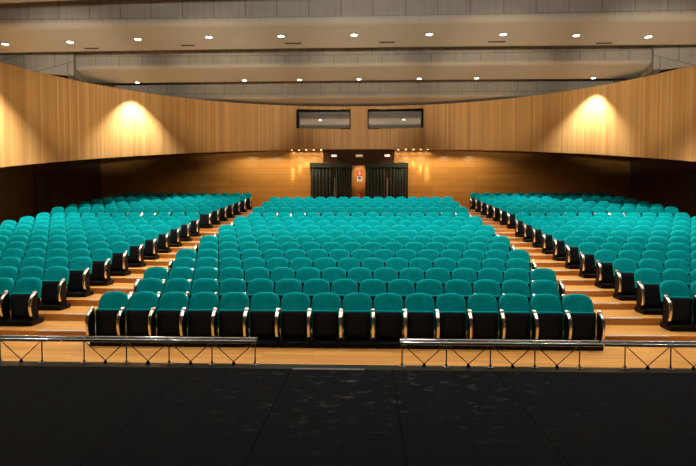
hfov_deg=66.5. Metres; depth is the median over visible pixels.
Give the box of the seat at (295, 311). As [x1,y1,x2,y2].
[278,292,311,347]
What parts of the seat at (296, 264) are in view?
backrest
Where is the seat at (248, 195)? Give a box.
[242,193,252,209]
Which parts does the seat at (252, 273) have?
backrest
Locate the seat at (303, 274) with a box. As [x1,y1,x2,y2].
[296,267,319,292]
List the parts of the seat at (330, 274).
backrest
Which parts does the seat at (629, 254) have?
backrest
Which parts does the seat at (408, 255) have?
backrest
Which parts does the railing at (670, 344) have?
post, rail, rail, post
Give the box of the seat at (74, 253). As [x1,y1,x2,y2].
[66,249,89,285]
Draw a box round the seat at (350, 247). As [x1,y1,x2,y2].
[342,242,361,257]
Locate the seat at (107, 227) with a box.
[102,225,117,235]
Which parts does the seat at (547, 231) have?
panel, backrest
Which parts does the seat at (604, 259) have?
panel, metal trim, backrest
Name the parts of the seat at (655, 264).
backrest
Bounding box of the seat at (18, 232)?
[9,230,29,251]
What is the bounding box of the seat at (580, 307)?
[562,294,605,350]
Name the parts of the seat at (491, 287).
backrest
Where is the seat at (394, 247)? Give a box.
[384,242,402,257]
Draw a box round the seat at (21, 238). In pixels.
[6,235,27,245]
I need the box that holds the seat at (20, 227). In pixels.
[15,225,31,233]
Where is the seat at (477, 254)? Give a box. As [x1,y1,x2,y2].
[463,249,484,268]
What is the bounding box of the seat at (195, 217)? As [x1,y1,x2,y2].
[186,213,200,236]
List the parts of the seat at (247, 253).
backrest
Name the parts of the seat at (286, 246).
backrest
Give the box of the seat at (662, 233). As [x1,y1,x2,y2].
[650,230,669,242]
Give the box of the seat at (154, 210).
[145,207,157,215]
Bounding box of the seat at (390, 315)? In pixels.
[374,293,406,348]
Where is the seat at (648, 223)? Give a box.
[637,221,653,230]
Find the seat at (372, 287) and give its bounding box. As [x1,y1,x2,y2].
[359,279,385,328]
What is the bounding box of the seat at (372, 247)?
[363,242,382,257]
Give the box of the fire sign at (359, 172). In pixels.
[357,170,361,175]
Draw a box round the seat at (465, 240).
[452,236,469,249]
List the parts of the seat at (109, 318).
metal trim, panel, seat, backrest, metal trim, panel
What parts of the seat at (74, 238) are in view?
backrest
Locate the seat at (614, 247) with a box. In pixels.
[601,242,621,258]
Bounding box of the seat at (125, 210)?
[118,207,130,216]
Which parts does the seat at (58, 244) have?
backrest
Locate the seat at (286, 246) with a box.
[280,242,299,257]
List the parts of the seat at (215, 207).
backrest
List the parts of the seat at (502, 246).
backrest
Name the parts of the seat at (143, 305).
seat, backrest, metal trim, panel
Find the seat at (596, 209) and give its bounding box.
[592,207,609,216]
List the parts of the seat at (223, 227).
backrest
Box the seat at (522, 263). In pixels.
[506,258,530,282]
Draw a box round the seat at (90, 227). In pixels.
[84,225,100,236]
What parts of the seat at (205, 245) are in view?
backrest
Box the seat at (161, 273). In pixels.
[133,267,167,293]
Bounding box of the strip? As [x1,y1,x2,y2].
[292,368,363,369]
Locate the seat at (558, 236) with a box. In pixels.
[552,230,570,260]
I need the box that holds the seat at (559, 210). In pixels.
[549,207,565,215]
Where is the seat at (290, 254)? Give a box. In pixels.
[285,249,305,267]
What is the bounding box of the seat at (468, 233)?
[456,230,473,242]
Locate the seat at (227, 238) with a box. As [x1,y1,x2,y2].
[218,235,236,250]
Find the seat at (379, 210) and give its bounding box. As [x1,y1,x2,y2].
[373,207,386,215]
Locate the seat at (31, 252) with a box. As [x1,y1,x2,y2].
[21,249,45,264]
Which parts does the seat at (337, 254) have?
backrest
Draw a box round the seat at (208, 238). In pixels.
[194,235,217,252]
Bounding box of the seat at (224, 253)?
[218,249,239,269]
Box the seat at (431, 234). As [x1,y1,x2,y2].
[419,230,436,241]
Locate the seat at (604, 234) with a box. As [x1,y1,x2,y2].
[591,230,609,242]
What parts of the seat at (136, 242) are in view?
backrest, metal trim, panel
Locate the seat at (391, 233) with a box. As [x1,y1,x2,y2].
[382,230,399,241]
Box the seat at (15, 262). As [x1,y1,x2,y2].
[0,257,20,269]
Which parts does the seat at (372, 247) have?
backrest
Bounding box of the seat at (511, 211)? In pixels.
[507,207,522,228]
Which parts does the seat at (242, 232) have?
backrest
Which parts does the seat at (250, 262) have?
backrest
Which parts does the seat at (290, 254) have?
backrest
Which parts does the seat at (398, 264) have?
backrest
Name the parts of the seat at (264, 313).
seat, backrest, metal trim, panel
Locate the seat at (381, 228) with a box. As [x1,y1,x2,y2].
[373,225,388,235]
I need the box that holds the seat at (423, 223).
[414,220,429,229]
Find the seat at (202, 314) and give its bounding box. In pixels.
[183,292,218,346]
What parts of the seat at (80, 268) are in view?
seat, backrest, metal trim, panel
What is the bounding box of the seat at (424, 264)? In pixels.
[409,258,431,278]
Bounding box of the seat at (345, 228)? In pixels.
[339,225,354,235]
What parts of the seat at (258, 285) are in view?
backrest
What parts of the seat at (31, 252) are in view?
backrest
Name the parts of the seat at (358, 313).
seat, backrest, metal trim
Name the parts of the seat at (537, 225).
panel, backrest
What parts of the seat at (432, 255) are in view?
backrest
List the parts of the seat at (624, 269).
panel, metal trim, backrest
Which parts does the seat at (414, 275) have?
backrest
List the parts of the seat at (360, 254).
backrest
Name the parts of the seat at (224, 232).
backrest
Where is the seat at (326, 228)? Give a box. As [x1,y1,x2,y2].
[321,225,337,234]
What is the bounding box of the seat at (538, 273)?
[531,268,564,296]
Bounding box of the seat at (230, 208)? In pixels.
[224,199,234,217]
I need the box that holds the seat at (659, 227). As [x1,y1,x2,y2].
[653,225,670,237]
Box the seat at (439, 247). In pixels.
[425,242,444,257]
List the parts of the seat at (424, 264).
backrest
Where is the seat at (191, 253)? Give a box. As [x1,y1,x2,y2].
[168,249,195,270]
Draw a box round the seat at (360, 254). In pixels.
[351,249,371,266]
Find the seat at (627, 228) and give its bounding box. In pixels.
[615,225,632,236]
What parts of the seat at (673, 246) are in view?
backrest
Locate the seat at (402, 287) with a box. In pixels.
[388,279,414,308]
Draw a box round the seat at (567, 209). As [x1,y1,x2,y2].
[564,207,580,215]
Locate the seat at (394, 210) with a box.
[387,207,400,215]
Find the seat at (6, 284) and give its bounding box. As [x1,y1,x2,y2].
[0,277,13,325]
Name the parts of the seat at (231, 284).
backrest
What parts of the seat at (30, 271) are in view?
backrest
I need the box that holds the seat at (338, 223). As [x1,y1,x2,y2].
[332,220,346,229]
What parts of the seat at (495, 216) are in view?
backrest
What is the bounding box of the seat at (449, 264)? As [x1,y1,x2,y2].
[434,258,456,279]
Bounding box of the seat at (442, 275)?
[426,268,450,293]
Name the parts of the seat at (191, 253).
backrest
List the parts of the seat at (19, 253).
backrest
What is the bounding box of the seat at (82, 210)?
[78,207,90,217]
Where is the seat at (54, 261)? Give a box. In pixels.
[40,257,68,296]
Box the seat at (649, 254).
[642,250,665,269]
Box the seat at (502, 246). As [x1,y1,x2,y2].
[489,242,508,259]
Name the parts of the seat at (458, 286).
backrest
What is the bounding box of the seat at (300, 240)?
[296,235,313,248]
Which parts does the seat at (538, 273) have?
backrest, panel, metal trim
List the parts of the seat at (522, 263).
backrest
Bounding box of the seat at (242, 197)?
[237,195,246,212]
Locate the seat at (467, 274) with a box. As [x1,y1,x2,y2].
[452,268,476,294]
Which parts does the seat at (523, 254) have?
backrest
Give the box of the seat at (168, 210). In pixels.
[159,207,171,215]
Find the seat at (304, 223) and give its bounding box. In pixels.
[300,220,314,229]
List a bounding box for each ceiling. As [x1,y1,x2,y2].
[0,0,70,2]
[0,0,695,52]
[76,45,651,82]
[115,79,612,109]
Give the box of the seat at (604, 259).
[594,250,616,288]
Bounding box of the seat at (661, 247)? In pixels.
[645,243,666,258]
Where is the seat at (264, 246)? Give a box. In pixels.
[260,242,278,258]
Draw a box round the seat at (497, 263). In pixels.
[482,258,505,279]
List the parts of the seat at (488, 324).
backrest, seat, panel, metal trim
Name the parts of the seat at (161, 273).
metal trim, backrest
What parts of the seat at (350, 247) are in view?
backrest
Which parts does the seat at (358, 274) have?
backrest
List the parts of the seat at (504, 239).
backrest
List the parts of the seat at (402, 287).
backrest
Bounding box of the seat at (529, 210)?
[521,207,536,215]
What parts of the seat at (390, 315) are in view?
backrest, seat, metal trim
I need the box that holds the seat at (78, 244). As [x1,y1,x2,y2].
[68,241,87,256]
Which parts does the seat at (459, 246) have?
backrest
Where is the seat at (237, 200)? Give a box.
[230,197,240,214]
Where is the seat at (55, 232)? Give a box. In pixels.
[47,230,66,243]
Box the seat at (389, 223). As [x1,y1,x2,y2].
[381,220,396,229]
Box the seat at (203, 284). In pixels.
[190,278,218,298]
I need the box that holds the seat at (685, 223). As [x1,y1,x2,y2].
[673,221,690,232]
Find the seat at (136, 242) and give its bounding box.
[126,235,145,267]
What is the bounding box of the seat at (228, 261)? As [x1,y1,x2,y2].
[218,257,241,280]
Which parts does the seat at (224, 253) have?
backrest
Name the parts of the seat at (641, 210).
backrest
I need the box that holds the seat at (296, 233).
[291,230,307,241]
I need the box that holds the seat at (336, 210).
[333,207,345,215]
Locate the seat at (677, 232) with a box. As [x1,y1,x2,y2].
[670,230,690,245]
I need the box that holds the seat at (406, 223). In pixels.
[398,220,412,229]
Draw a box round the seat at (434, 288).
[416,279,442,308]
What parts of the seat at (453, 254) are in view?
backrest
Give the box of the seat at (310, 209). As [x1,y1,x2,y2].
[306,207,318,215]
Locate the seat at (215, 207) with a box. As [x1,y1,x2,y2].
[209,204,220,224]
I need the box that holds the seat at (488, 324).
[467,293,505,349]
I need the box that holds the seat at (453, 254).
[440,249,461,267]
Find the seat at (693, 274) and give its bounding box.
[690,269,695,282]
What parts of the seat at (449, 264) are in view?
backrest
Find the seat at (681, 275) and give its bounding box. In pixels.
[662,269,690,296]
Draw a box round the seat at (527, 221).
[523,216,537,241]
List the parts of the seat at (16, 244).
backrest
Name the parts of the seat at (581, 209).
backrest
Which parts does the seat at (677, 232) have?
backrest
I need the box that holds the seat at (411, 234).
[401,230,417,241]
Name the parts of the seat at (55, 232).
backrest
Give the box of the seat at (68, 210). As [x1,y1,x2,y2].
[64,207,76,218]
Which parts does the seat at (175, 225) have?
backrest, panel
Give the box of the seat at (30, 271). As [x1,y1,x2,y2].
[10,266,43,309]
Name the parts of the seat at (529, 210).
backrest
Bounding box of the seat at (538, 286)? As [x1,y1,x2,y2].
[531,280,565,330]
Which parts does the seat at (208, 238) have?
backrest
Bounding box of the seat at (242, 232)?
[236,230,253,243]
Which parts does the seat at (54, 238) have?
backrest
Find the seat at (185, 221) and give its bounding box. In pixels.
[177,216,191,241]
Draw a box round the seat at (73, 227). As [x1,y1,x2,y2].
[66,225,83,237]
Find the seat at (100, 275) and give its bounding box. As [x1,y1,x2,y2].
[90,249,113,285]
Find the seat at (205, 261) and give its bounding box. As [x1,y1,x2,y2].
[194,257,217,272]
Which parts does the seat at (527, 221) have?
backrest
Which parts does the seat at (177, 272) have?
backrest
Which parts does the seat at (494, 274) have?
backrest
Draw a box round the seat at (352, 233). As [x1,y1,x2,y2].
[346,230,362,241]
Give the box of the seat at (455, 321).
[436,293,472,349]
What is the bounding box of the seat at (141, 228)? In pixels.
[137,225,152,234]
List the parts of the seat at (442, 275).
backrest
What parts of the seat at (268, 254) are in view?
backrest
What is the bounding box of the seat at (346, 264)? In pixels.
[337,258,359,278]
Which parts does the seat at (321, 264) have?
backrest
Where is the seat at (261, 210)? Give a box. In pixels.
[250,207,264,216]
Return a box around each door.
[35,174,51,215]
[333,168,335,196]
[386,168,388,196]
[680,173,695,217]
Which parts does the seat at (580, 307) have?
backrest, seat, panel, metal trim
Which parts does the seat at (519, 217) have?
backrest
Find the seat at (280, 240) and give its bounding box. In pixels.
[276,235,294,249]
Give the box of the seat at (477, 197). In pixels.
[475,194,484,211]
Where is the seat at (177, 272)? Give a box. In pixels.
[168,267,192,290]
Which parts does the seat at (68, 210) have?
backrest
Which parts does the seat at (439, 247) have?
backrest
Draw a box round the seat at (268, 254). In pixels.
[263,249,283,267]
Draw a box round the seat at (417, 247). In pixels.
[405,242,423,257]
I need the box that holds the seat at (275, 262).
[266,257,288,279]
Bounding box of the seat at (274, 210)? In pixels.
[266,207,278,216]
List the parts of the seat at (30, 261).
backrest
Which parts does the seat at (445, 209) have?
backrest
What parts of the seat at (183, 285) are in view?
backrest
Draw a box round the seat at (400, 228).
[391,225,406,235]
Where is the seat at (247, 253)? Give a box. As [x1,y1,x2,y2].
[240,249,261,266]
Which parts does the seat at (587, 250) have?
panel, metal trim, backrest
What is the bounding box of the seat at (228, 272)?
[218,267,243,294]
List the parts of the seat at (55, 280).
backrest, metal trim, panel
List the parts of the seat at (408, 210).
backrest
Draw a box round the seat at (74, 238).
[67,235,86,250]
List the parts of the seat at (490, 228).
backrest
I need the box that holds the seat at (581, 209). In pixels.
[578,207,595,215]
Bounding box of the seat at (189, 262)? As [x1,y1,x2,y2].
[167,257,194,280]
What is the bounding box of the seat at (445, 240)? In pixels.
[432,236,450,249]
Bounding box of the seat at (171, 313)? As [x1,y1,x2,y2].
[152,292,187,346]
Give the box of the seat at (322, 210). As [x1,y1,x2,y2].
[319,207,332,215]
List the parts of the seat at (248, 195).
backrest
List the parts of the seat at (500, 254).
backrest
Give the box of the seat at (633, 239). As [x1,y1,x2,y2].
[627,236,646,249]
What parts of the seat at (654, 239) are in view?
backrest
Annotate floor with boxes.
[0,320,695,340]
[0,366,695,465]
[1,341,695,367]
[10,306,661,324]
[40,294,635,309]
[66,283,613,296]
[111,274,595,284]
[128,266,579,275]
[144,258,564,266]
[158,252,552,259]
[170,246,541,252]
[181,241,531,246]
[191,236,522,241]
[200,228,514,231]
[200,232,514,236]
[212,225,506,228]
[220,221,498,224]
[227,218,690,220]
[241,213,479,214]
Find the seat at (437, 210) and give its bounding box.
[428,207,442,216]
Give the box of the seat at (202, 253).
[196,249,217,261]
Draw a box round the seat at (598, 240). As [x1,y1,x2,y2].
[585,236,604,249]
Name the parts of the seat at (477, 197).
backrest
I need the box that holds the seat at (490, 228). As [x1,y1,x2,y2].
[478,225,498,236]
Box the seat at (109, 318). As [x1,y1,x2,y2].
[85,291,128,345]
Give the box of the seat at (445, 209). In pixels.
[441,207,456,215]
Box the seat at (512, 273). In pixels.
[504,268,533,295]
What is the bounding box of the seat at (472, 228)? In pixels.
[460,225,476,236]
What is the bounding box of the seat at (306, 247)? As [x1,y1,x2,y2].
[301,242,319,257]
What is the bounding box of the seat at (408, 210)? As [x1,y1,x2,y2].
[400,207,414,215]
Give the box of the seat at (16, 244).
[2,241,25,268]
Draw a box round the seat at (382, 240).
[373,236,391,248]
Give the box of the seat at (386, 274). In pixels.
[373,267,397,292]
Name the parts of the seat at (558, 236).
panel, metal trim, backrest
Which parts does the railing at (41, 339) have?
rail, rail, post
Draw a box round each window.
[296,109,350,128]
[368,109,423,128]
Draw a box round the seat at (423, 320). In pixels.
[405,293,439,348]
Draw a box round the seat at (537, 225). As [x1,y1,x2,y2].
[532,220,547,247]
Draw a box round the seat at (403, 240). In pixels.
[393,236,410,248]
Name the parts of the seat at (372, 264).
backrest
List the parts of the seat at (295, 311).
seat, backrest, panel, metal trim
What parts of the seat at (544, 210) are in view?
backrest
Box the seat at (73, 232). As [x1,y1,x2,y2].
[67,230,84,241]
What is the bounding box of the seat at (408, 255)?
[396,249,416,267]
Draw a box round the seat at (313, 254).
[307,249,327,266]
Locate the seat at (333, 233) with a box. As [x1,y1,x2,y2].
[327,230,344,241]
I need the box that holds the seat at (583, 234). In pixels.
[572,230,589,242]
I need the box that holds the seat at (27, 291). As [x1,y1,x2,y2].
[4,277,43,325]
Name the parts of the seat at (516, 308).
backrest, seat, panel, metal trim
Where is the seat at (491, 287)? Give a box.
[473,279,503,311]
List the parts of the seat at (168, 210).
backrest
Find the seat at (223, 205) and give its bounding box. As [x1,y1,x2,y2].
[216,201,227,220]
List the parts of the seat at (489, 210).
backrest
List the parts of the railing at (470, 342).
post, rail, rail, post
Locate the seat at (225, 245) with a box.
[218,242,237,259]
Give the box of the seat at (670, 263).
[664,259,690,282]
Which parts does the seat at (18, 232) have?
backrest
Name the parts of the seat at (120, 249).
backrest, metal trim, panel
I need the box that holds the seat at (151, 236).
[141,230,159,259]
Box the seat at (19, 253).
[1,248,23,277]
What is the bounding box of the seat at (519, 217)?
[515,213,528,236]
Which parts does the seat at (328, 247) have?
backrest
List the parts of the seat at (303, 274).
backrest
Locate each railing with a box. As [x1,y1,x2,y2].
[0,335,65,363]
[62,336,258,365]
[398,339,602,368]
[600,341,695,369]
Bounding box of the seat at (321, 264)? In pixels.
[314,257,335,278]
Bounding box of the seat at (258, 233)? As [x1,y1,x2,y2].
[255,230,271,242]
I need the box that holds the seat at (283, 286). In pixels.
[275,279,301,308]
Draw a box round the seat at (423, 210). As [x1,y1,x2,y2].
[414,207,428,215]
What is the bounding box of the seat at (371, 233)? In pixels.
[364,230,380,241]
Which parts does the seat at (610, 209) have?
backrest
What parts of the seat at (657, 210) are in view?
backrest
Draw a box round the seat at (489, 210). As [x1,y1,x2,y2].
[486,199,496,217]
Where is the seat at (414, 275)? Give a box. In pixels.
[399,268,423,292]
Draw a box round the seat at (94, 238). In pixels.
[87,235,105,249]
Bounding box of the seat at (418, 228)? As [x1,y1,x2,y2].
[408,225,423,235]
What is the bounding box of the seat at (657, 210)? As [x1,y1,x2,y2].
[650,207,667,216]
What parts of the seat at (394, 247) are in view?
backrest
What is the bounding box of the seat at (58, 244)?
[45,241,67,259]
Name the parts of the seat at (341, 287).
backrest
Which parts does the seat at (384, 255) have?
backrest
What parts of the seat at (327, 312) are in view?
seat, backrest, metal trim, panel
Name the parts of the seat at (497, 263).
backrest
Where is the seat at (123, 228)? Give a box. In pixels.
[119,225,135,235]
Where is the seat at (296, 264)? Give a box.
[290,257,311,278]
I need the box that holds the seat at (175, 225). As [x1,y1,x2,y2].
[166,220,181,246]
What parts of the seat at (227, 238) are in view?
backrest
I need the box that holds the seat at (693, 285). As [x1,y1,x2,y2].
[690,281,695,322]
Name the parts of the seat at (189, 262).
backrest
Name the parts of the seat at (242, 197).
backrest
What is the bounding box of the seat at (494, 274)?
[478,268,503,295]
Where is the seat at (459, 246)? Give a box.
[446,242,465,258]
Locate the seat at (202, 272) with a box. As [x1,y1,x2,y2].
[192,267,217,284]
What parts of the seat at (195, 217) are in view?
backrest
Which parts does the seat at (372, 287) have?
backrest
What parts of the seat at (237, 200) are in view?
backrest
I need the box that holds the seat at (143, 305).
[121,291,157,345]
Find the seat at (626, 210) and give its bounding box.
[621,207,638,213]
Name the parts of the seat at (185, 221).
backrest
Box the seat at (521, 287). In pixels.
[502,280,535,326]
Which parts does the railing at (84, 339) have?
post, rail, rail, post, post, post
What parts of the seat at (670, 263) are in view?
backrest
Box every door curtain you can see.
[310,163,351,198]
[365,162,408,198]
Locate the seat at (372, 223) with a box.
[365,220,379,229]
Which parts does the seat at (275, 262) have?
backrest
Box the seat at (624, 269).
[613,258,637,300]
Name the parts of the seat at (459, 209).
backrest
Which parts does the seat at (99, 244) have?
backrest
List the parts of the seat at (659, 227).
backrest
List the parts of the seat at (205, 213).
backrest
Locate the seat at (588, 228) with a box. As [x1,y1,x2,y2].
[578,225,594,235]
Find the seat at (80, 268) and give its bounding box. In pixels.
[66,257,93,296]
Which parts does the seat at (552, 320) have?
backrest, seat, panel, metal trim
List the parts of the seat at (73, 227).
backrest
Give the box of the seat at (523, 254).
[508,250,536,271]
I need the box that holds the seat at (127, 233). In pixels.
[123,230,139,241]
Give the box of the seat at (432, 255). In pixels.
[418,249,438,267]
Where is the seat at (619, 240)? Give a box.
[606,236,625,249]
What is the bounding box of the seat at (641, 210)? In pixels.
[636,207,653,216]
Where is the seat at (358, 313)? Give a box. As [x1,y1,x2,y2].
[342,293,374,348]
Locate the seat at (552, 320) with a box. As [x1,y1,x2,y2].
[530,294,571,350]
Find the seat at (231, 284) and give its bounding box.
[218,278,245,309]
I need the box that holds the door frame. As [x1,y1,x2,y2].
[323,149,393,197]
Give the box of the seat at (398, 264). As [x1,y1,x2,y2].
[385,258,407,278]
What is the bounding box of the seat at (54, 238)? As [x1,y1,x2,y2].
[46,235,66,251]
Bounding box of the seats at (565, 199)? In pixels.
[0,192,695,271]
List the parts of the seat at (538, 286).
backrest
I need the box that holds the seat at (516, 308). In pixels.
[499,293,538,349]
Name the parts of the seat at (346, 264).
backrest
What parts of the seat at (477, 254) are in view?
backrest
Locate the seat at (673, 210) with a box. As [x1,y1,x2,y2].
[665,207,682,215]
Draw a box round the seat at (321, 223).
[316,220,330,229]
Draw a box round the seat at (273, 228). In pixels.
[270,225,285,235]
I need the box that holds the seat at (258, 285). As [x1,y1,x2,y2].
[247,278,273,310]
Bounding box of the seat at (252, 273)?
[244,267,268,294]
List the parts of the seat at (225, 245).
backrest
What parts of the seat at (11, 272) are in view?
backrest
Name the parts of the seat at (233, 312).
seat, backrest, metal trim, panel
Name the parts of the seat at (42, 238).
backrest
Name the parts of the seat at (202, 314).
seat, backrest, metal trim, panel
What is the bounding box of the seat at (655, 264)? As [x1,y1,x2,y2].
[638,259,663,281]
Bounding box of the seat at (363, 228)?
[356,225,371,235]
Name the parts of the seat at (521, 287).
backrest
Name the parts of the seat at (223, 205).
backrest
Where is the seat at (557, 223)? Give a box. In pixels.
[549,220,564,229]
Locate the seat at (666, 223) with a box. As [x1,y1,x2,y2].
[655,221,671,231]
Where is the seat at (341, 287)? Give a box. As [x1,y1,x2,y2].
[331,279,357,307]
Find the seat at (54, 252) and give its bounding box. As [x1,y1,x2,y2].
[44,249,67,268]
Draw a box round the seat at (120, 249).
[110,241,130,275]
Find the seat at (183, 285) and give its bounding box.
[162,278,190,309]
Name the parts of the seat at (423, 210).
backrest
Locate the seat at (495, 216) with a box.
[492,201,503,221]
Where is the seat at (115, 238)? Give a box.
[107,235,125,248]
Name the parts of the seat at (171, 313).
seat, backrest, metal trim, panel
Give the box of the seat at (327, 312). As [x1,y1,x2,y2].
[310,292,342,347]
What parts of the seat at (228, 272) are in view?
backrest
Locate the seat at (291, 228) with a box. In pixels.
[287,225,302,235]
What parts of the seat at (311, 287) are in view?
backrest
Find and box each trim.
[0,361,695,372]
[35,330,95,331]
[64,313,125,314]
[531,270,569,271]
[565,290,600,291]
[593,303,619,304]
[596,317,641,319]
[605,335,668,336]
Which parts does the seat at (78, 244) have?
backrest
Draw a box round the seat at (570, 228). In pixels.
[560,225,576,235]
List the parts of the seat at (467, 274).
backrest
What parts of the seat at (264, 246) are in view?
backrest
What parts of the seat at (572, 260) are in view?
panel, metal trim, backrest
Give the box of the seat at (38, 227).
[30,225,48,234]
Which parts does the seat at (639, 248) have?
backrest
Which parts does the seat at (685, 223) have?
backrest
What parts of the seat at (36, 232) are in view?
backrest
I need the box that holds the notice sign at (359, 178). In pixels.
[357,176,361,181]
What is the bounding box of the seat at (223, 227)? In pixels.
[214,225,234,237]
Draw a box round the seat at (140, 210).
[131,207,144,215]
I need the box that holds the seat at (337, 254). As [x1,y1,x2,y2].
[329,249,349,266]
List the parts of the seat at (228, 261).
backrest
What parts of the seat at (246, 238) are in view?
backrest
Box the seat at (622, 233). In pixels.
[611,230,629,242]
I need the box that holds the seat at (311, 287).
[303,279,329,328]
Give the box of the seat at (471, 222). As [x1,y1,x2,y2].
[464,220,479,230]
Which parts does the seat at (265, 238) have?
backrest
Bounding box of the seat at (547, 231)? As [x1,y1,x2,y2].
[541,225,557,253]
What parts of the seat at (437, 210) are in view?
backrest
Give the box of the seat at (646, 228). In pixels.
[634,225,651,236]
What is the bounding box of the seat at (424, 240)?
[412,236,430,249]
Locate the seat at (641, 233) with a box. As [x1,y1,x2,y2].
[631,230,649,243]
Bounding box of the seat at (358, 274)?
[347,267,371,292]
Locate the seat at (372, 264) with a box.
[361,258,383,278]
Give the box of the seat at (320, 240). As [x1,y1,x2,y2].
[315,235,332,248]
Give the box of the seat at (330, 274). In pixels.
[322,267,345,292]
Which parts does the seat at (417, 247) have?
backrest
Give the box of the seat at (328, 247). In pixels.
[321,242,340,257]
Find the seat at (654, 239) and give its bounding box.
[648,236,668,251]
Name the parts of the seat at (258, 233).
backrest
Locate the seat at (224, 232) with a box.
[218,230,235,243]
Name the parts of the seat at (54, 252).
backrest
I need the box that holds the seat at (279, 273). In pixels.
[270,267,294,292]
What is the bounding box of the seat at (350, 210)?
[346,207,359,215]
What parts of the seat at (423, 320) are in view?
backrest, seat, panel, metal trim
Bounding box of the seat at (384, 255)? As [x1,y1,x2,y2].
[373,249,393,266]
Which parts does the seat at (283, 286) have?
backrest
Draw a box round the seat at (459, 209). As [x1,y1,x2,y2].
[455,207,470,216]
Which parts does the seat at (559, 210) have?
backrest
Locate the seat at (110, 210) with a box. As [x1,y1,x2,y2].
[105,207,117,216]
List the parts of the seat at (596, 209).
backrest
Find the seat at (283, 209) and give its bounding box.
[279,207,291,216]
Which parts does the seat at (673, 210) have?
backrest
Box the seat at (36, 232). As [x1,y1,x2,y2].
[28,230,47,241]
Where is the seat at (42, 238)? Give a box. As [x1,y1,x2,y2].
[26,235,47,247]
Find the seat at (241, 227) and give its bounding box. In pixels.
[235,225,251,236]
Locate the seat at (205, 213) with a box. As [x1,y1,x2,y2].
[199,207,212,228]
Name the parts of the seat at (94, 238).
backrest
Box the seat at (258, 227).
[253,225,268,236]
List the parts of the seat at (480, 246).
backrest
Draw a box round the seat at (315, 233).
[309,230,325,241]
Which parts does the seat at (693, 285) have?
backrest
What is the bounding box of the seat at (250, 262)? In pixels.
[242,257,264,278]
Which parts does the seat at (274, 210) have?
backrest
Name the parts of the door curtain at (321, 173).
curtain panel, curtain panel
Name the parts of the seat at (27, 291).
seat, backrest, metal trim, panel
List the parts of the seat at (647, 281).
panel, metal trim, backrest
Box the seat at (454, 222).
[448,220,462,229]
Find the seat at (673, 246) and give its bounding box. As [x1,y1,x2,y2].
[668,243,690,261]
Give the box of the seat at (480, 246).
[467,242,487,258]
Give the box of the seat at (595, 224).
[584,220,599,229]
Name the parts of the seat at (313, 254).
backrest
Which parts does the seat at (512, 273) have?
backrest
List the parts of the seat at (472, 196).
backrest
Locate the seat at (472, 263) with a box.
[458,258,480,280]
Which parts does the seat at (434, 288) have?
backrest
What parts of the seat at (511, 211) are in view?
backrest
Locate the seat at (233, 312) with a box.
[215,292,249,346]
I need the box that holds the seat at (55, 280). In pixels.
[38,266,70,310]
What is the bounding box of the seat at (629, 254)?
[618,250,640,268]
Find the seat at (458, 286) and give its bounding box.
[445,279,471,310]
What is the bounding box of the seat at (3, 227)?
[0,225,13,236]
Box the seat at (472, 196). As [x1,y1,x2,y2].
[470,193,478,209]
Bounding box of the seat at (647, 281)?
[634,268,662,314]
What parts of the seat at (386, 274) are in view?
backrest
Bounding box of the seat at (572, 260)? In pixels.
[565,236,583,268]
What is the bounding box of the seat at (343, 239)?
[334,235,352,248]
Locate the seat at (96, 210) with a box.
[91,207,103,216]
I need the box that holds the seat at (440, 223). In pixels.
[431,220,445,229]
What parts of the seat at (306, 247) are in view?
backrest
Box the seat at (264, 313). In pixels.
[246,292,280,347]
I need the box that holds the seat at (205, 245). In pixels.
[195,242,217,266]
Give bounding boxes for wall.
[0,52,114,87]
[0,62,695,166]
[0,158,100,224]
[101,114,630,209]
[613,45,695,82]
[630,157,695,212]
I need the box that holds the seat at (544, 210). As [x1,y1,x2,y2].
[535,207,551,215]
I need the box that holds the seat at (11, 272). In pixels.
[0,266,17,291]
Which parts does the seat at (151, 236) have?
backrest, metal trim, panel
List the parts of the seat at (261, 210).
backrest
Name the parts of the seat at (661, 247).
backrest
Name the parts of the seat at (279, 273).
backrest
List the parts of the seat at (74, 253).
backrest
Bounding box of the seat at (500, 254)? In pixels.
[486,250,507,267]
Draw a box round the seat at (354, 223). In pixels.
[349,220,363,229]
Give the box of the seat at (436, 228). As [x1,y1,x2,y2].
[425,225,441,235]
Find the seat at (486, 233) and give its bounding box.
[475,230,492,243]
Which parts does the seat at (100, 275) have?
backrest, metal trim, panel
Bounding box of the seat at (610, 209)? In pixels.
[607,207,625,216]
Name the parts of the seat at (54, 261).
backrest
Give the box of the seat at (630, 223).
[619,220,635,230]
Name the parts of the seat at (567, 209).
backrest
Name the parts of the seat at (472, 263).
backrest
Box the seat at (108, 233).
[104,230,121,241]
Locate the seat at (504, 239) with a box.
[491,236,515,251]
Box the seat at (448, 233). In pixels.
[438,230,454,241]
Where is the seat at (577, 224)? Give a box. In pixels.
[566,220,582,229]
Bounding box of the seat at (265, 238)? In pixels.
[257,235,274,250]
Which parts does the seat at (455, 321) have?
backrest, seat, panel, metal trim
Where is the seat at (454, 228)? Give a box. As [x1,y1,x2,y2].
[443,225,459,235]
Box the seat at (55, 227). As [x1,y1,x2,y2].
[48,225,65,236]
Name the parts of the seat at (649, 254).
backrest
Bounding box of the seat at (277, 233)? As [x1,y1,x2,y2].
[273,230,289,241]
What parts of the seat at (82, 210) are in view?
backrest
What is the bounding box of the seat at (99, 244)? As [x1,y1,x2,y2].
[89,241,108,257]
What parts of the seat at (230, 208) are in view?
backrest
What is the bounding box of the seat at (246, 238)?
[238,235,255,250]
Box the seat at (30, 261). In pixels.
[18,257,44,273]
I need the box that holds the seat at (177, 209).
[171,207,184,214]
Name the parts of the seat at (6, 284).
metal trim, panel, backrest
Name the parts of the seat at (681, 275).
backrest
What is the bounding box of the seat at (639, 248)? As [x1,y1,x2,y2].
[623,243,644,259]
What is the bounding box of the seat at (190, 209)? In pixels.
[185,207,198,215]
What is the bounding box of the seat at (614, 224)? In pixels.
[602,220,617,230]
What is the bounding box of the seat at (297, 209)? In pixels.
[292,207,305,215]
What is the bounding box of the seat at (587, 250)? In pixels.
[579,242,599,277]

